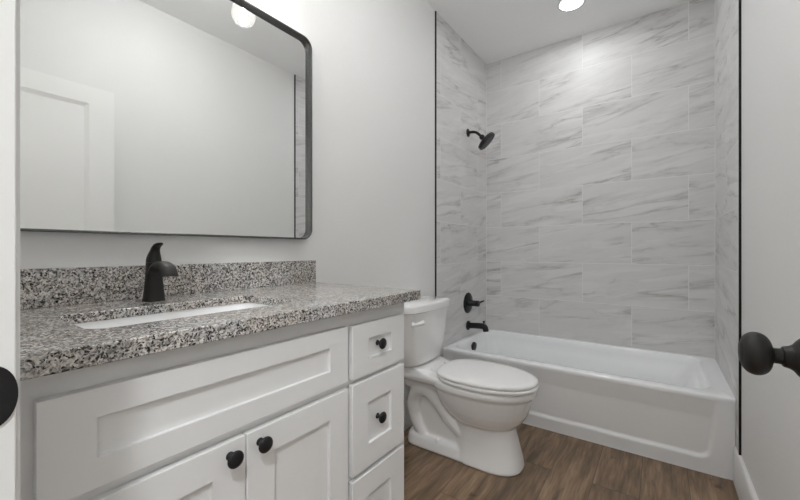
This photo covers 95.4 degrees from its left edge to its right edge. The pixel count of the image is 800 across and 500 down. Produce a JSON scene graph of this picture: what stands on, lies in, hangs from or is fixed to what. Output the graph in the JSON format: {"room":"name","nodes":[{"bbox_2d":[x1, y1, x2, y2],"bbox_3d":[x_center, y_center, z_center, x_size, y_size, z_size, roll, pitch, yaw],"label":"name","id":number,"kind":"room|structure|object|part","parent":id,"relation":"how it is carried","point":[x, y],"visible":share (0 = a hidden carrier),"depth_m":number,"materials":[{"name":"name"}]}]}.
{"room":"bathroom","nodes":[
{"label":"bathroom","id":0,"kind":"room"},
{"bbox_2d":[20,0,485,400],"bbox_3d":[-0.134,-0.275,2.014,0.107,2.665,3.079,0,0,36],"label":"wall","id":1,"kind":"structure","parent":0,"point":[373,61],"depth_m":1.97,"materials":[{"name":"white paint"}]},
{"bbox_2d":[20,0,311,238],"bbox_3d":[-0.655,-0.467,1.177,0.032,0.846,0.930,0,0,36],"label":"mirror","id":2,"kind":"object","parent":1,"relation":"attached to","point":[138,117],"visible":0.91,"depth_m":1.10,"materials":[{"name":"mirror glass"},{"name":"black metal"}]},
{"bbox_2d":[20,260,315,309],"bbox_3d":[-0.662,0.092,1.175,0.022,0.094,0.999,0,0,36],"label":"backsplash","id":3,"kind":"structure","parent":1,"relation":"attached to","point":[40,287],"depth_m":1.03,"materials":[{"name":"stone"}]},
{"bbox_2d":[404,400,411,430],"bbox_3d":[-0.043,0.976,2.047,0.016,0.164,1.191,0,0,36],"label":"baseboard","id":4,"kind":"structure","parent":1,"relation":"attached to","point":[407,421],"depth_m":2.15,"materials":[{"name":"white paint"}]},
{"bbox_2d":[435,11,436,295],"bbox_3d":[0.240,-0.356,2.450,0.008,2.501,0.008,0,0,36],"label":"trim","id":5,"kind":"structure","parent":1,"relation":"attached to","point":[435,11],"depth_m":2.45,"materials":[{"name":"black"}]},
{"bbox_3d":[0.493,-0.275,2.805,0.007,2.665,0.863,0,0,36],"label":"tile panel","id":6,"kind":"part","parent":1,"relation":"part of","materials":[{"name":"tile"}]},
{"bbox_2d":[463,292,483,312],"bbox_3d":[0.577,0.414,2.822,0.109,0.162,0.162,0,0,36],"label":"shower valve","id":7,"kind":"object","parent":1,"relation":"attached to","point":[468,302],"visible":1,"depth_m":2.82,"materials":[{"name":"black metal"}]},
{"bbox_3d":[0.614,0.414,2.824,0.096,0.047,0.035,0,0,-43],"label":"lever","id":8,"kind":"part","parent":7,"relation":"part of","materials":[{"name":"black metal"}]},
{"bbox_2d":[466,321,488,331],"bbox_3d":[0.602,0.583,2.805,0.169,0.086,0.072,0,0,36],"label":"tub spout","id":9,"kind":"object","parent":1,"relation":"attached to","point":[469,324],"visible":1,"depth_m":2.79,"materials":[{"name":"black metal"}]},
{"bbox_2d":[466,129,494,149],"bbox_3d":[0.626,-0.859,2.803,0.211,0.181,0.154,0,0,36],"label":"shower head","id":10,"kind":"object","parent":1,"relation":"attached to","point":[486,140],"visible":1,"depth_m":2.77},
{"bbox_3d":[0.584,-0.895,2.818,0.115,0.070,0.021,0,0,36],"label":"arm","id":11,"kind":"part","parent":10,"relation":"part of","materials":[{"name":"black metal"}]},
{"bbox_2d":[486,64,486,324],"bbox_3d":[0.747,-0.462,3.151,0.003,2.290,0.003,0,0,36],"label":"trim","id":12,"kind":"structure","parent":1,"relation":"attached to","point":[486,64],"depth_m":3.15,"materials":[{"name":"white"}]},
{"bbox_2d":[425,0,691,63],"bbox_3d":[0.023,-1.647,0.721,3.800,0.080,5.000,0,0,36],"label":"ceiling","id":13,"kind":"structure","parent":0,"point":[495,30],"depth_m":2.53,"materials":[{"name":"white paint"}]},
{"bbox_2d":[557,0,585,11],"bbox_3d":[1.115,-1.605,2.368,0.176,0.004,0.176,0,0,36],"label":"recessed light","id":14,"kind":"object","parent":13,"relation":"in","point":[563,5],"visible":1,"depth_m":2.39,"materials":[{"name":"white paint"}]},
{"bbox_2d":[404,423,738,499],"bbox_3d":[0.023,1.098,0.721,3.800,0.080,5.000,0,0,36],"label":"floor","id":15,"kind":"structure","parent":0,"point":[557,466],"depth_m":1.69,"materials":[{"name":"wood"}]},
{"bbox_2d":[20,303,403,499],"bbox_3d":[-0.455,0.615,1.002,0.561,0.887,0.959,0,0,36],"label":"vanity cabinet","id":16,"kind":"object","parent":15,"relation":"on","point":[313,410],"visible":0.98,"depth_m":0.74,"materials":[{"name":"white paint"}]},
{"bbox_3d":[-0.418,0.658,0.634,0.018,0.549,0.312,0,0,36],"label":"door","id":17,"kind":"part","parent":16,"relation":"part of","materials":[{"name":"white paint"}]},
{"bbox_2d":[20,282,420,380],"bbox_3d":[-0.445,0.155,1.019,0.557,0.032,0.999,0,0,36],"label":"countertop","id":18,"kind":"structure","parent":16,"relation":"on","point":[51,343],"depth_m":0.76,"materials":[{"name":"stone"}]},
{"bbox_2d":[142,242,178,301],"bbox_3d":[-0.652,0.059,0.984,0.153,0.159,0.052,0,0,36],"label":"faucet","id":19,"kind":"object","parent":18,"relation":"on","point":[156,269],"visible":1,"depth_m":0.98,"materials":[{"name":"black metal"}]},
{"bbox_3d":[-0.667,0.007,0.995,0.066,0.054,0.035,0,0,36],"label":"handle","id":20,"kind":"part","parent":19,"relation":"part of","materials":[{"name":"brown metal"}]},
{"bbox_3d":[-0.635,0.051,0.972,0.112,0.044,0.040,0,0,36],"label":"spout","id":21,"kind":"part","parent":19,"relation":"part of","materials":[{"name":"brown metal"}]},
{"bbox_2d":[74,303,267,328],"bbox_3d":[-0.503,0.234,0.876,0.277,0.144,0.484,0,0,36],"label":"sink","id":22,"kind":"object","parent":18,"relation":"in","point":[118,322],"visible":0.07,"depth_m":0.93,"materials":[{"name":"white ceramic"}]},
{"bbox_3d":[-0.329,0.412,0.720,0.028,0.034,0.034,0,0,36],"label":"knob","id":23,"kind":"part","parent":16,"relation":"part of","materials":[{"name":"black metal"}]},
{"bbox_3d":[-0.290,0.412,0.774,0.028,0.034,0.034,0,0,36],"label":"knob","id":24,"kind":"part","parent":16,"relation":"part of","materials":[{"name":"black metal"}]},
{"bbox_3d":[-0.238,0.658,0.887,0.018,0.549,0.303,0,0,36],"label":"door","id":25,"kind":"part","parent":16,"relation":"part of","materials":[{"name":"white paint"}]},
{"bbox_3d":[-0.067,0.794,1.126,0.018,0.277,0.251,0,0,36],"label":"drawer","id":26,"kind":"part","parent":16,"relation":"part of","materials":[{"name":"white paint"}]},
{"bbox_3d":[-0.067,0.510,1.126,0.018,0.259,0.251,0,0,36],"label":"drawer","id":27,"kind":"part","parent":16,"relation":"part of","materials":[{"name":"white paint"}]},
{"bbox_3d":[-0.067,0.290,1.126,0.018,0.152,0.251,0,0,36],"label":"drawer","id":28,"kind":"part","parent":16,"relation":"part of","materials":[{"name":"white paint"}]},
{"bbox_3d":[-0.058,0.510,1.113,0.028,0.034,0.034,0,0,36],"label":"knob","id":29,"kind":"part","parent":16,"relation":"part of","materials":[{"name":"black metal"}]},
{"bbox_3d":[-0.058,0.285,1.113,0.028,0.034,0.034,0,0,36],"label":"knob","id":30,"kind":"part","parent":16,"relation":"part of","materials":[{"name":"black metal"}]},
{"bbox_2d":[404,296,538,476],"bbox_3d":[0.336,0.672,1.919,0.755,0.772,0.456,0,0,36],"label":"toilet","id":31,"kind":"object","parent":15,"relation":"on","point":[469,412],"visible":0.98,"depth_m":1.82,"materials":[{"name":"white ceramic"}]},
{"bbox_3d":[0.091,0.384,1.892,0.083,0.028,0.024,0,0,-33],"label":"flush handle","id":32,"kind":"part","parent":31,"relation":"part of","materials":[{"name":"white plastic"}]},
{"bbox_3d":[0.115,0.481,2.076,0.192,0.296,0.432,0,0,36],"label":"tank","id":33,"kind":"part","parent":31,"relation":"part of","materials":[{"name":"white ceramic"}]},
{"bbox_3d":[0.116,0.309,2.075,0.216,0.046,0.456,0,0,36],"label":"tank lid","id":34,"kind":"part","parent":31,"relation":"part of","materials":[{"name":"white ceramic"}]},
{"bbox_3d":[0.344,0.844,1.915,0.718,0.428,0.371,0,0,36],"label":"bowl","id":35,"kind":"part","parent":31,"relation":"part of","materials":[{"name":"white ceramic"}]},
{"bbox_3d":[0.440,0.628,1.846,0.495,0.023,0.371,0,0,36],"label":"lid","id":36,"kind":"part","parent":31,"relation":"part of","materials":[{"name":"white plastic"}]},
{"bbox_3d":[0.443,0.650,1.844,0.494,0.017,0.375,0,0,36],"label":"seat","id":37,"kind":"part","parent":31,"relation":"part of","materials":[{"name":"white plastic"}]},
{"bbox_2d":[443,329,735,479],"bbox_3d":[1.135,0.868,2.401,1.504,0.381,0.770,0,0,36],"label":"bathtub","id":38,"kind":"object","parent":15,"relation":"on","point":[677,409],"visible":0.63,"depth_m":2.01,"materials":[{"name":"white ceramic"}]},
{"bbox_3d":[0.569,0.745,2.804,0.027,0.073,0.072,0,0,36],"label":"overflow plate","id":39,"kind":"part","parent":38,"relation":"part of","materials":[{"name":"black metal"}]},
{"bbox_2d":[487,0,714,357],"bbox_3d":[1.389,-0.275,2.756,1.521,2.665,0.100,0,0,36],"label":"wall","id":40,"kind":"structure","parent":0,"point":[601,152],"depth_m":2.62,"materials":[{"name":"tile"}]},
{"bbox_2d":[715,0,799,499],"bbox_3d":[1.177,-0.275,1.077,0.100,2.665,3.079,0,0,36],"label":"wall","id":41,"kind":"structure","parent":0,"point":[770,29],"depth_m":1.25,"materials":[{"name":"white paint"}]},
{"bbox_3d":[1.732,-0.275,1.934,0.007,2.665,0.840,0,0,36],"label":"tile panel","id":42,"kind":"part","parent":41,"relation":"part of","materials":[{"name":"tile"}]},
{"bbox_2d":[739,0,740,454],"bbox_3d":[1.484,-0.354,1.589,0.008,2.505,0.008,0,0,36],"label":"trim","id":43,"kind":"structure","parent":41,"relation":"attached to","point":[739,0],"depth_m":1.59,"materials":[{"name":"black"}]},
{"bbox_2d":[733,446,758,499],"bbox_3d":[0.904,0.976,0.783,0.016,0.164,2.147,0,0,36],"label":"baseboard","id":44,"kind":"structure","parent":41,"relation":"attached to","point":[745,490],"depth_m":1.50,"materials":[{"name":"white paint"}]},
{"bbox_3d":[-0.378,-0.274,0.284,1.521,2.665,0.119,0,0,36],"label":"wall","id":45,"kind":"structure","parent":0,"visible":0},
{"bbox_2d":[0,0,17,499],"bbox_3d":[-0.114,0.053,0.096,0.761,2.009,0.120,0,0,36],"label":"trim","id":46,"kind":"structure","parent":45,"relation":"attached to","point":[8,383],"depth_m":0.35,"materials":[{"name":"white paint"}]},
{"bbox_3d":[-0.387,0.139,0.336,0.004,0.061,0.049,0,0,36],"label":"strike plate","id":47,"kind":"part","parent":46,"relation":"part of","materials":[{"name":"black metal"}]},
{"bbox_2d":[16,0,19,499],"bbox_3d":[-0.400,0.033,0.377,0.057,2.050,0.007,0,0,36],"label":"trim","id":48,"kind":"structure","parent":45,"relation":"attached to","point":[17,1],"depth_m":0.36,"materials":[{"name":"white paint"}]},
{"bbox_2d":[738,332,799,376],"bbox_3d":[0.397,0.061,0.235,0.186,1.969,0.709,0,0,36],"label":"door knob","id":49,"kind":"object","parent":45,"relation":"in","point":[757,355],"depth_m":0.50,"materials":[{"name":"black metal"}]},
{"bbox_3d":[0.508,0.147,0.520,0.036,0.060,0.060,0,0,36],"label":"knob","id":50,"kind":"part","parent":49,"relation":"part of","materials":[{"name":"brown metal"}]}
]}

